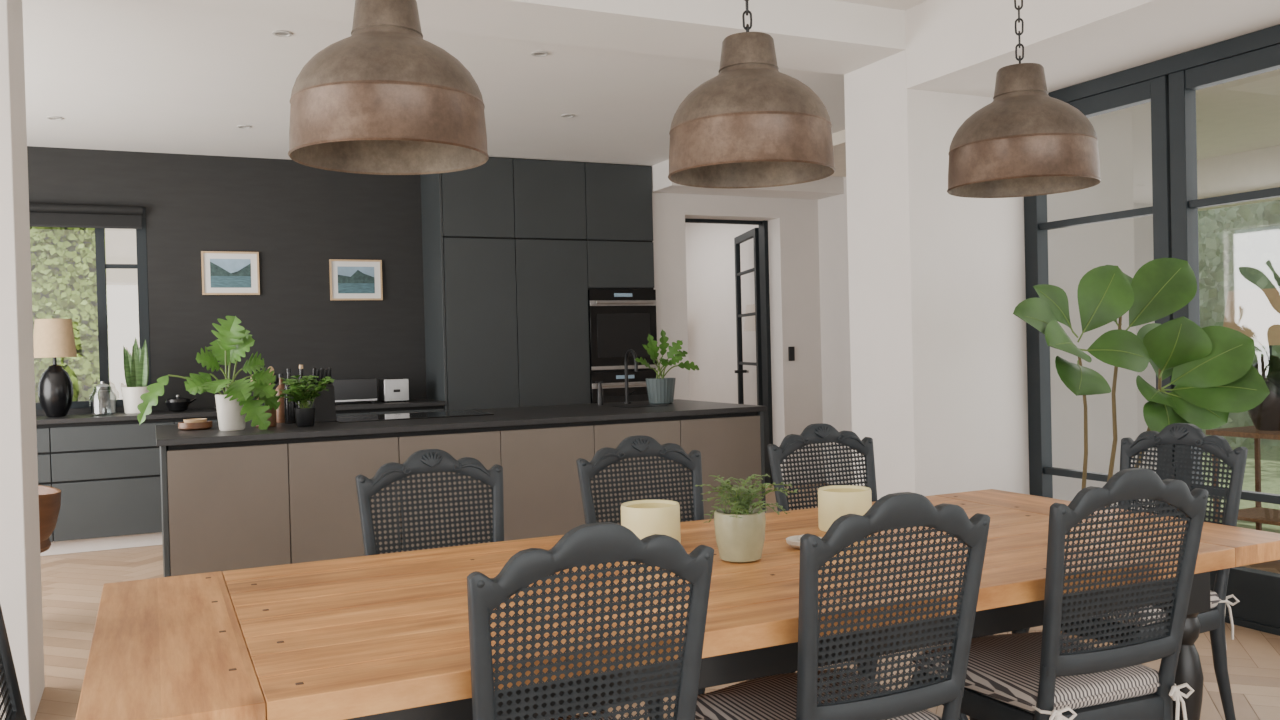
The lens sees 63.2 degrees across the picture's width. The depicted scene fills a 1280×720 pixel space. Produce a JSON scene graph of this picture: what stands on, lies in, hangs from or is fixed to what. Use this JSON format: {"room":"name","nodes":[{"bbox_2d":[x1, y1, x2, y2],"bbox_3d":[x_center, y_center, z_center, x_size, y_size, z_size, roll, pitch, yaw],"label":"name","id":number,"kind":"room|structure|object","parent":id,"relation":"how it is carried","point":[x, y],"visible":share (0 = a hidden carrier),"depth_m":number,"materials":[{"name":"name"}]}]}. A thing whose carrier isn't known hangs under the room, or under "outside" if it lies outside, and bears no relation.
{"room":"dining room","nodes":[
{"label":"dining room","id":0,"kind":"room"},
{"bbox_2d":[0,0,44,719],"bbox_3d":[-3.343,-0.153,3.427,2.280,3.000,0.530,-2,1,-25],"label":"wall","id":1,"kind":"structure","parent":0,"point":[20,557],"depth_m":3.68,"materials":[{"name":"white paint"}]},
{"bbox_2d":[27,146,426,415],"bbox_3d":[-2.916,-0.147,8.188,6.105,2.840,0.200,-2,1,-25],"label":"wall","id":2,"kind":"structure","parent":0,"point":[298,218],"depth_m":8.09,"materials":[{"name":"grey paint"}]},
{"bbox_2d":[36,208,150,409],"bbox_3d":[-4.349,-0.377,7.452,1.500,1.470,0.070,-2,1,-25],"label":"window","id":3,"kind":"structure","parent":2,"relation":"in","point":[141,237],"depth_m":7.62,"materials":[{"name":"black metal"}]},
{"bbox_2d":[29,202,142,228],"bbox_3d":[-4.329,-1.031,7.366,1.460,0.170,0.070,-2,1,-25],"label":"roller blind","id":4,"kind":"object","parent":3,"relation":"attached to","point":[40,214],"visible":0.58,"depth_m":7.51,"materials":[{"name":"black fabric"}]},
{"bbox_2d":[201,251,259,294],"bbox_3d":[-3.133,-0.664,7.961,0.410,0.330,0.020,-2,1,-25],"label":"framed picture","id":5,"kind":"object","parent":2,"relation":"attached to","point":[223,272],"visible":1,"depth_m":7.96,"materials":[{"name":"paper"}]},
{"bbox_2d":[329,259,382,299],"bbox_3d":[-2.281,-0.643,8.362,0.410,0.325,0.020,-2,1,-25],"label":"framed picture","id":6,"kind":"object","parent":2,"relation":"attached to","point":[349,279],"visible":1,"depth_m":8.36,"materials":[{"name":"paper"}]},
{"bbox_2d":[22,0,844,165],"bbox_3d":[-1.310,-1.670,6.863,7.970,0.160,3.960,-2,1,-25],"label":"ceiling kitchen","id":7,"kind":"structure","parent":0,"point":[120,75],"depth_m":5.94,"materials":[{"name":"white paint"}]},
{"bbox_2d":[47,116,62,119],"bbox_3d":[-3.685,-1.523,6.552,0.090,0.007,0.090,-2,1,-25],"label":"recessed light","id":8,"kind":"object","parent":7,"relation":"in","point":[50,117],"depth_m":6.55,"materials":[{"name":"white metal"}]},
{"bbox_2d":[237,125,250,128],"bbox_3d":[-2.638,-1.554,6.934,0.090,0.007,0.090,-2,1,-25],"label":"recessed light","id":9,"kind":"object","parent":7,"relation":"in","point":[239,126],"depth_m":6.93,"materials":[{"name":"white metal"}]},
{"bbox_2d":[272,30,291,36],"bbox_3d":[-1.701,-1.551,4.944,0.090,0.007,0.090,-2,1,-25],"label":"recessed light","id":10,"kind":"object","parent":7,"relation":"in","point":[279,33],"depth_m":4.94,"materials":[{"name":"white metal"}]},
{"bbox_2d":[531,51,547,56],"bbox_3d":[-0.519,-1.586,5.390,0.090,0.007,0.090,-2,1,-25],"label":"recessed light","id":11,"kind":"object","parent":7,"relation":"in","point":[537,53],"depth_m":5.39,"materials":[{"name":"white metal"}]},
{"bbox_2d":[561,114,573,117],"bbox_3d":[-0.476,-1.607,6.847,0.090,0.007,0.090,-2,1,-25],"label":"recessed light","id":12,"kind":"object","parent":7,"relation":"in","point":[564,115],"depth_m":6.84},
{"bbox_2d":[151,0,905,74],"bbox_3d":[-0.547,-1.641,4.741,3.980,0.200,0.530,-2,1,-25],"label":"ceiling beam","id":13,"kind":"structure","parent":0,"point":[823,36],"depth_m":4.94,"materials":[{"name":"white paint"}]},
{"bbox_2d":[34,483,1279,719],"bbox_3d":[-0.494,1.319,4.743,8.470,0.120,13.400,-2,1,-25],"label":"floor","id":14,"kind":"structure","parent":0,"point":[71,583],"depth_m":4.50,"materials":[{"name":"brown wood"}]},
{"bbox_2d":[0,604,26,719],"bbox_3d":[-1.026,0.807,2.059,0.572,1.014,0.488,-2,1,-25],"label":"dining chair","id":15,"kind":"object","parent":14,"relation":"on","point":[13,707],"visible":0.97,"depth_m":2.13,"materials":[{"name":"paint"}]},
{"bbox_2d":[38,485,60,552],"bbox_3d":[-3.098,0.952,5.054,0.510,0.741,0.560,-1,1,-3],"label":"tub chair","id":16,"kind":"object","parent":14,"relation":"on","point":[49,497],"visible":0.36,"depth_m":5.05,"materials":[{"name":"brown leather"}]},
{"bbox_2d":[105,228,139,399],"bbox_3d":[-5.363,-0.373,8.666,2.900,3.400,0.350,-2,1,-25],"label":"pillar","id":17,"kind":"structure","parent":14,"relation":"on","point":[122,284],"depth_m":8.95,"materials":[{"name":"white paint"}]},
{"bbox_2d":[36,399,445,555],"bbox_3d":[-3.550,0.839,7.436,4.253,0.920,0.618,-2,1,-25],"label":"base cabinet","id":18,"kind":"object","parent":14,"relation":"on","point":[105,467],"depth_m":7.10,"materials":[{"name":"grey paint"}]},
{"bbox_2d":[33,319,76,416],"bbox_3d":[-4.055,0.056,7.209,0.274,0.676,0.274,-2,1,-25],"label":"table lamp","id":19,"kind":"object","parent":18,"relation":"on","point":[52,338],"visible":0.96,"depth_m":7.13,"materials":[{"name":"black ceramic"}]},
{"bbox_2d":[89,381,116,415],"bbox_3d":[-3.766,0.268,7.291,0.170,0.236,0.170,-2,1,-25],"label":"coffee pot","id":20,"kind":"object","parent":18,"relation":"on","point":[101,384],"visible":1,"depth_m":7.28,"materials":[{"name":"metal"}]},
{"bbox_2d":[122,338,151,413],"bbox_3d":[-3.571,0.110,7.382,0.200,0.539,0.200,-2,1,-25],"label":"potted snake plant","id":21,"kind":"object","parent":18,"relation":"on","point":[136,366],"visible":0.93,"depth_m":7.31,"materials":[{"name":"green plant"}]},
{"bbox_2d":[165,395,195,411],"bbox_3d":[-3.336,0.311,7.516,0.175,0.122,0.175,-1,1,20],"label":"teapot","id":22,"kind":"object","parent":18,"relation":"on","point":[178,404],"visible":1,"depth_m":7.46,"materials":[{"name":"ceramic"}]},
{"bbox_2d":[332,378,376,404],"bbox_3d":[-2.229,0.241,8.057,0.345,0.192,0.182,-2,1,-25],"label":"toaster","id":23,"kind":"object","parent":18,"relation":"on","point":[355,389],"visible":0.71,"depth_m":7.98,"materials":[{"name":"black metal"}]},
{"bbox_2d":[378,378,408,402],"bbox_3d":[-1.939,0.236,8.187,0.190,0.184,0.255,-2,1,-25],"label":"toaster","id":24,"kind":"object","parent":18,"relation":"on","point":[389,389],"visible":1,"depth_m":8.09,"materials":[{"name":"metal"}]},
{"bbox_2d":[355,449,503,555],"bbox_3d":[-0.519,0.782,2.967,0.488,1.014,0.572,-2,1,-25],"label":"dining chair","id":25,"kind":"object","parent":14,"relation":"on","point":[426,461],"visible":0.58,"depth_m":3.18,"materials":[{"name":"paint"}]},
{"bbox_2d":[155,399,766,576],"bbox_3d":[-1.004,0.792,6.235,3.418,0.920,1.185,-2,1,-25],"label":"kitchen island","id":26,"kind":"object","parent":14,"relation":"on","point":[281,494],"visible":0.57,"depth_m":5.48,"materials":[{"name":"grey paint"}]},
{"bbox_2d":[178,418,212,429],"bbox_3d":[-2.399,0.347,5.613,0.170,0.055,0.170,-2,1,-25],"label":"wooden tray","id":27,"kind":"object","parent":26,"relation":"on","point":[198,423],"visible":1,"depth_m":5.56,"materials":[{"name":"brown wood"}]},
{"bbox_2d":[137,316,279,430],"bbox_3d":[-2.231,0.072,5.405,0.702,0.602,0.321,-2,1,-25],"label":"potted plant","id":28,"kind":"object","parent":26,"relation":"on","point":[232,406],"visible":1,"depth_m":5.43,"materials":[{"name":"green plant"}]},
{"bbox_2d":[250,366,278,427],"bbox_3d":[-2.044,0.200,5.670,0.146,0.330,0.111,-2,1,-25],"label":"utensil holder","id":29,"kind":"object","parent":26,"relation":"on","point":[272,419],"visible":0.18,"depth_m":5.64,"materials":[{"name":"brown wood"}]},
{"bbox_2d":[276,374,284,422],"bbox_3d":[-2.071,0.221,6.011,0.070,0.280,0.070,-2,1,-25],"label":"oil bottle","id":30,"kind":"object","parent":26,"relation":"on","point":[280,413],"visible":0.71,"depth_m":5.98,"materials":[{"name":"brown wood"}]},
{"bbox_2d":[284,369,295,423],"bbox_3d":[-1.993,0.205,5.915,0.060,0.310,0.060,-2,1,-25],"label":"oil bottle","id":31,"kind":"object","parent":26,"relation":"on","point":[288,407],"visible":0.76,"depth_m":5.89,"materials":[{"name":"black glass"}]},
{"bbox_2d":[297,365,305,407],"bbox_3d":[-1.963,0.193,6.039,0.060,0.330,0.060,-2,1,-25],"label":"oil bottle","id":32,"kind":"object","parent":26,"relation":"on","point":[300,366],"visible":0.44,"depth_m":6.03,"materials":[{"name":"black glass"}]},
{"bbox_2d":[273,375,334,426],"bbox_3d":[-1.823,0.220,5.640,0.334,0.280,0.335,-2,1,-25],"label":"potted herb","id":33,"kind":"object","parent":26,"relation":"on","point":[305,415],"visible":1,"depth_m":5.61,"materials":[{"name":"green plant"}]},
{"bbox_2d":[310,367,335,421],"bbox_3d":[-1.849,0.199,6.055,0.120,0.312,0.209,-2,1,-25],"label":"knife block","id":34,"kind":"object","parent":26,"relation":"on","point":[324,404],"visible":0.61,"depth_m":6.00,"materials":[{"name":"black wood"}]},
{"bbox_2d":[335,410,493,422],"bbox_3d":[-1.386,0.337,6.256,0.900,0.007,0.500,-2,1,-25],"label":"cooktop","id":35,"kind":"object","parent":26,"relation":"in","point":[383,417],"visible":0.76,"depth_m":6.19,"materials":[{"name":"black glass"}]},
{"bbox_2d":[623,349,637,403],"bbox_3d":[-0.048,0.111,7.029,0.092,0.371,0.201,-2,1,-25],"label":"kitchen faucet","id":36,"kind":"object","parent":26,"relation":"on","point":[629,351],"visible":0.99,"depth_m":7.07,"materials":[{"name":"black metal"}]},
{"bbox_2d":[595,381,666,407],"bbox_3d":[-0.064,0.220,6.834,0.310,0.160,0.460,-2,1,-25],"label":"sink","id":37,"kind":"object","parent":26,"relation":"on","point":[599,390],"visible":1,"depth_m":6.95,"materials":[{"name":"black metal"}]},
{"bbox_2d":[635,330,698,403],"bbox_3d":[0.183,0.041,6.978,0.491,0.500,0.233,-2,1,-25],"label":"potted plant","id":38,"kind":"object","parent":26,"relation":"on","point":[660,390],"visible":0.99,"depth_m":6.92,"materials":[{"name":"plant"}]},
{"bbox_2d":[420,157,655,410],"bbox_3d":[-0.822,-0.206,8.730,1.838,2.838,0.598,-2,1,-25],"label":"tall cabinet","id":39,"kind":"object","parent":14,"relation":"on","point":[514,249],"visible":0.59,"depth_m":8.38,"materials":[{"name":"grey paint"}]},
{"bbox_2d":[588,290,657,369],"bbox_3d":[-0.131,-0.256,8.697,0.607,0.665,0.090,-2,1,-25],"label":"built-in oven","id":40,"kind":"object","parent":39,"relation":"in","point":[620,321],"visible":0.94,"depth_m":8.68,"materials":[{"name":"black glass"}]},
{"bbox_2d":[590,370,657,403],"bbox_3d":[-0.117,0.311,8.705,0.607,0.430,0.090,-2,1,-25],"label":"built-in oven","id":41,"kind":"object","parent":39,"relation":"in","point":[613,385],"visible":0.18,"depth_m":8.68,"materials":[{"name":"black glass"}]},
{"bbox_2d":[467,522,713,719],"bbox_3d":[-0.173,0.786,2.032,0.488,1.014,0.572,-2,1,-25],"label":"dining chair","id":42,"kind":"object","parent":14,"relation":"on","point":[595,544],"visible":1,"depth_m":1.80,"materials":[{"name":"paint"}]},
{"bbox_2d":[75,489,1279,719],"bbox_3d":[0.230,0.889,2.660,2.870,0.761,1.125,-2,1,-25],"label":"dining table","id":43,"kind":"object","parent":14,"relation":"on","point":[381,636],"visible":0.66,"depth_m":2.21,"materials":[{"name":"brown wood"}]},
{"bbox_2d":[621,500,680,543],"bbox_3d":[0.029,0.450,2.811,0.160,0.122,0.160,-2,1,-25],"label":"pillar candle","id":44,"kind":"object","parent":43,"relation":"on","point":[644,518],"visible":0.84,"depth_m":2.75,"materials":[{"name":"beige wax"}]},
{"bbox_2d":[695,474,797,562],"bbox_3d":[0.255,0.396,2.654,0.268,0.222,0.266,-2,1,-25],"label":"potted fern","id":45,"kind":"object","parent":43,"relation":"on","point":[739,529],"visible":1,"depth_m":2.60,"materials":[{"name":"green plant"}]},
{"bbox_2d":[786,534,821,548],"bbox_3d":[0.441,0.484,2.784,0.100,0.034,0.100,-2,1,-25],"label":"dish","id":46,"kind":"object","parent":43,"relation":"on","point":[793,541],"visible":0.25,"depth_m":2.77,"materials":[{"name":"white ceramic"}]},
{"bbox_2d":[818,485,871,531],"bbox_3d":[0.598,0.434,3.034,0.154,0.118,0.154,-2,1,-25],"label":"pillar candle","id":47,"kind":"object","parent":43,"relation":"on","point":[836,501],"visible":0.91,"depth_m":2.98,"materials":[{"name":"beige wax"}]},
{"bbox_2d":[576,435,789,719],"bbox_3d":[0.123,0.762,3.269,0.488,1.014,0.572,-2,1,-25],"label":"dining chair","id":48,"kind":"object","parent":14,"relation":"on","point":[636,446],"visible":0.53,"depth_m":3.48,"materials":[{"name":"paint"}]},
{"bbox_2d":[695,492,989,719],"bbox_3d":[0.412,0.768,2.296,0.488,1.014,0.572,-2,1,-25],"label":"dining chair","id":49,"kind":"object","parent":14,"relation":"on","point":[814,692],"visible":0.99,"depth_m":2.09,"materials":[{"name":"paint"}]},
{"bbox_2d":[767,423,967,719],"bbox_3d":[0.788,0.741,3.593,0.488,1.014,0.572,-2,1,-25],"label":"dining chair","id":50,"kind":"object","parent":14,"relation":"on","point":[817,433],"visible":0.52,"depth_m":3.79,"materials":[{"name":"paint"}]},
{"bbox_2d":[910,468,1207,719],"bbox_3d":[1.016,0.749,2.580,0.488,1.014,0.572,-2,1,-22],"label":"dining chair","id":51,"kind":"object","parent":14,"relation":"on","point":[1048,674],"visible":0.92,"depth_m":2.39,"materials":[{"name":"paint"}]},
{"bbox_2d":[1012,423,1247,719],"bbox_3d":[1.573,0.725,3.352,0.572,1.014,0.488,-2,1,-25],"label":"dining chair","id":52,"kind":"object","parent":14,"relation":"on","point":[1184,434],"visible":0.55,"depth_m":3.30,"materials":[{"name":"paint"}]},
{"bbox_2d":[1013,258,1269,506],"bbox_3d":[2.011,0.381,4.423,1.145,1.639,0.652,-2,1,-25],"label":"plant","id":53,"kind":"object","parent":14,"relation":"on","point":[1214,376],"visible":0.8,"depth_m":4.44,"materials":[{"name":"plant"}]},
{"bbox_2d":[652,192,823,484],"bbox_3d":[0.833,-0.257,9.400,1.715,2.840,0.300,-2,1,-25],"label":"wall","id":54,"kind":"structure","parent":0,"point":[793,238],"depth_m":9.48,"materials":[{"name":"white paint"}]},
{"bbox_2d":[685,218,772,483],"bbox_3d":[0.752,-0.056,9.473,0.970,2.440,0.100,-2,1,-25],"label":"trim","id":55,"kind":"structure","parent":54,"relation":"attached to","point":[763,225],"depth_m":9.63,"materials":[{"name":"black metal"}]},
{"bbox_2d":[734,228,762,405],"bbox_3d":[1.072,-0.054,10.195,0.125,2.380,0.900,-2,1,-7],"label":"door","id":56,"kind":"structure","parent":54,"relation":"in","point":[753,233],"depth_m":10.12,"materials":[{"name":"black metal"}]},
{"bbox_2d":[788,347,794,360],"bbox_3d":[1.383,-0.057,9.485,0.060,0.130,0.015,-2,1,-25],"label":"light switch","id":57,"kind":"object","parent":54,"relation":"attached to","point":[791,350],"visible":1,"depth_m":9.48,"materials":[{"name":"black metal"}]},
{"bbox_2d":[789,472,823,485],"bbox_3d":[0.932,1.113,9.275,1.700,0.100,0.015,-2,1,-25],"label":"baseboard","id":58,"kind":"structure","parent":54,"relation":"attached to","point":[820,472],"depth_m":9.55,"materials":[{"name":"white paint"}]},
{"bbox_2d":[651,159,843,199],"bbox_3d":[0.949,-1.566,9.066,1.715,0.220,0.400,-2,1,-25],"label":"bulkhead","id":59,"kind":"object","parent":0,"point":[830,186],"depth_m":9.04,"materials":[{"name":"white paint"}]},
{"bbox_2d":[685,177,852,484],"bbox_3d":[1.740,-0.363,9.655,0.150,3.000,6.410,-2,1,-25],"label":"wall","id":60,"kind":"structure","parent":0,"point":[710,255],"depth_m":10.87,"materials":[{"name":"white paint"}]},
{"bbox_2d":[835,0,926,9],"bbox_3d":[0.224,-1.770,-0.124,8.800,0.150,9.990,-2,1,-25],"label":"ceiling","id":61,"kind":"structure","parent":0,"point":[893,4],"depth_m":5.22,"materials":[{"name":"white paint"}]},
{"bbox_2d":[288,0,488,174],"bbox_3d":[-0.565,-1.075,2.285,0.430,1.264,0.430,-1,1,0],"label":"pendant lamp","id":62,"kind":"object","parent":61,"relation":"hanging from","point":[382,98],"visible":1,"depth_m":2.15,"materials":[{"name":"brown metal"}]},
{"bbox_2d":[668,0,835,188],"bbox_3d":[0.271,-1.104,2.679,0.430,1.258,0.430,-1,1,-2],"label":"pendant lamp","id":63,"kind":"object","parent":61,"relation":"hanging from","point":[752,124],"visible":1,"depth_m":2.54,"materials":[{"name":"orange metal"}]},
{"bbox_2d":[947,0,1100,197],"bbox_3d":[1.119,-1.137,3.078,0.430,1.252,0.430,-1,1,12],"label":"pendant lamp","id":64,"kind":"object","parent":61,"relation":"hanging from","point":[1027,141],"visible":1,"depth_m":2.95,"materials":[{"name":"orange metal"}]},
{"bbox_2d":[844,50,1156,509],"bbox_3d":[2.278,-0.329,6.073,2.190,3.000,0.530,-2,1,-25],"label":"wall pier","id":65,"kind":"object","parent":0,"point":[939,385],"visible":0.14,"depth_m":5.61,"materials":[{"name":"white paint"}]},
{"bbox_2d":[905,0,1279,97],"bbox_3d":[3.179,-0.305,2.634,0.890,3.000,6.460,-2,1,-25],"label":"wall","id":66,"kind":"structure","parent":0,"point":[953,46],"depth_m":4.72,"materials":[{"name":"white paint"}]},
{"bbox_2d":[1024,24,1279,635],"bbox_3d":[3.101,-0.116,3.704,0.090,2.597,4.450,-2,1,-25],"label":"door","id":67,"kind":"structure","parent":66,"relation":"in","point":[1170,84],"depth_m":4.87,"materials":[{"name":"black metal"}]},
{"label":"outside","id":68,"kind":"structure","parent":0,"visible":0},
{"bbox_2d":[30,227,109,402],"bbox_3d":[-6.189,-0.972,10.147,5.500,4.600,0.364,-2,1,-25],"label":"hedge","id":69,"kind":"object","parent":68,"point":[63,259],"depth_m":10.29,"materials":[{"name":"green plant"}]},
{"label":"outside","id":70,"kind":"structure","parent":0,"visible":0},
{"bbox_2d":[1202,443,1279,533],"bbox_3d":[2.004,1.374,7.578,34.000,0.170,36.000,-2,1,-25],"label":"ground","id":71,"kind":"structure","parent":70,"point":[1270,460],"depth_m":10.07,"materials":[{"name":"green plant"}]},
{"bbox_2d":[831,69,1279,210],"bbox_3d":[5.009,-1.524,4.290,3.600,0.600,11.500,-2,1,-25],"label":"wall","id":72,"kind":"structure","parent":71,"relation":"on","point":[1238,121],"depth_m":7.78,"materials":[{"name":"white paint"}]},
{"bbox_2d":[1198,200,1279,451],"bbox_3d":[6.178,-1.097,12.854,3.418,4.419,18.000,-2,1,-25],"label":"hedge","id":73,"kind":"object","parent":71,"relation":"on","point":[1239,246],"visible":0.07,"depth_m":10.90,"materials":[{"name":"green plant"}]},
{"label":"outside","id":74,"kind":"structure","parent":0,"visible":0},
{"bbox_3d":[5.880,1.194,2.914,4.150,0.100,8.260,-2,1,-25],"label":"floor","id":75,"kind":"structure","parent":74,"visible":0},
{"bbox_2d":[1206,426,1279,530],"bbox_3d":[3.753,0.784,6.101,0.460,0.740,0.600,-2,1,-25],"label":"console","id":76,"kind":"object","parent":75,"relation":"on","point":[1258,514],"visible":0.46,"depth_m":6.21,"materials":[{"name":"wood"}]},
{"bbox_2d":[1223,288,1279,430],"bbox_3d":[3.713,0.000,6.136,0.504,0.828,0.504,-2,1,-25],"label":"table lamp","id":77,"kind":"object","parent":76,"relation":"on","point":[1255,313],"visible":0.84,"depth_m":6.03,"materials":[{"name":"white fabric"}]}
]}

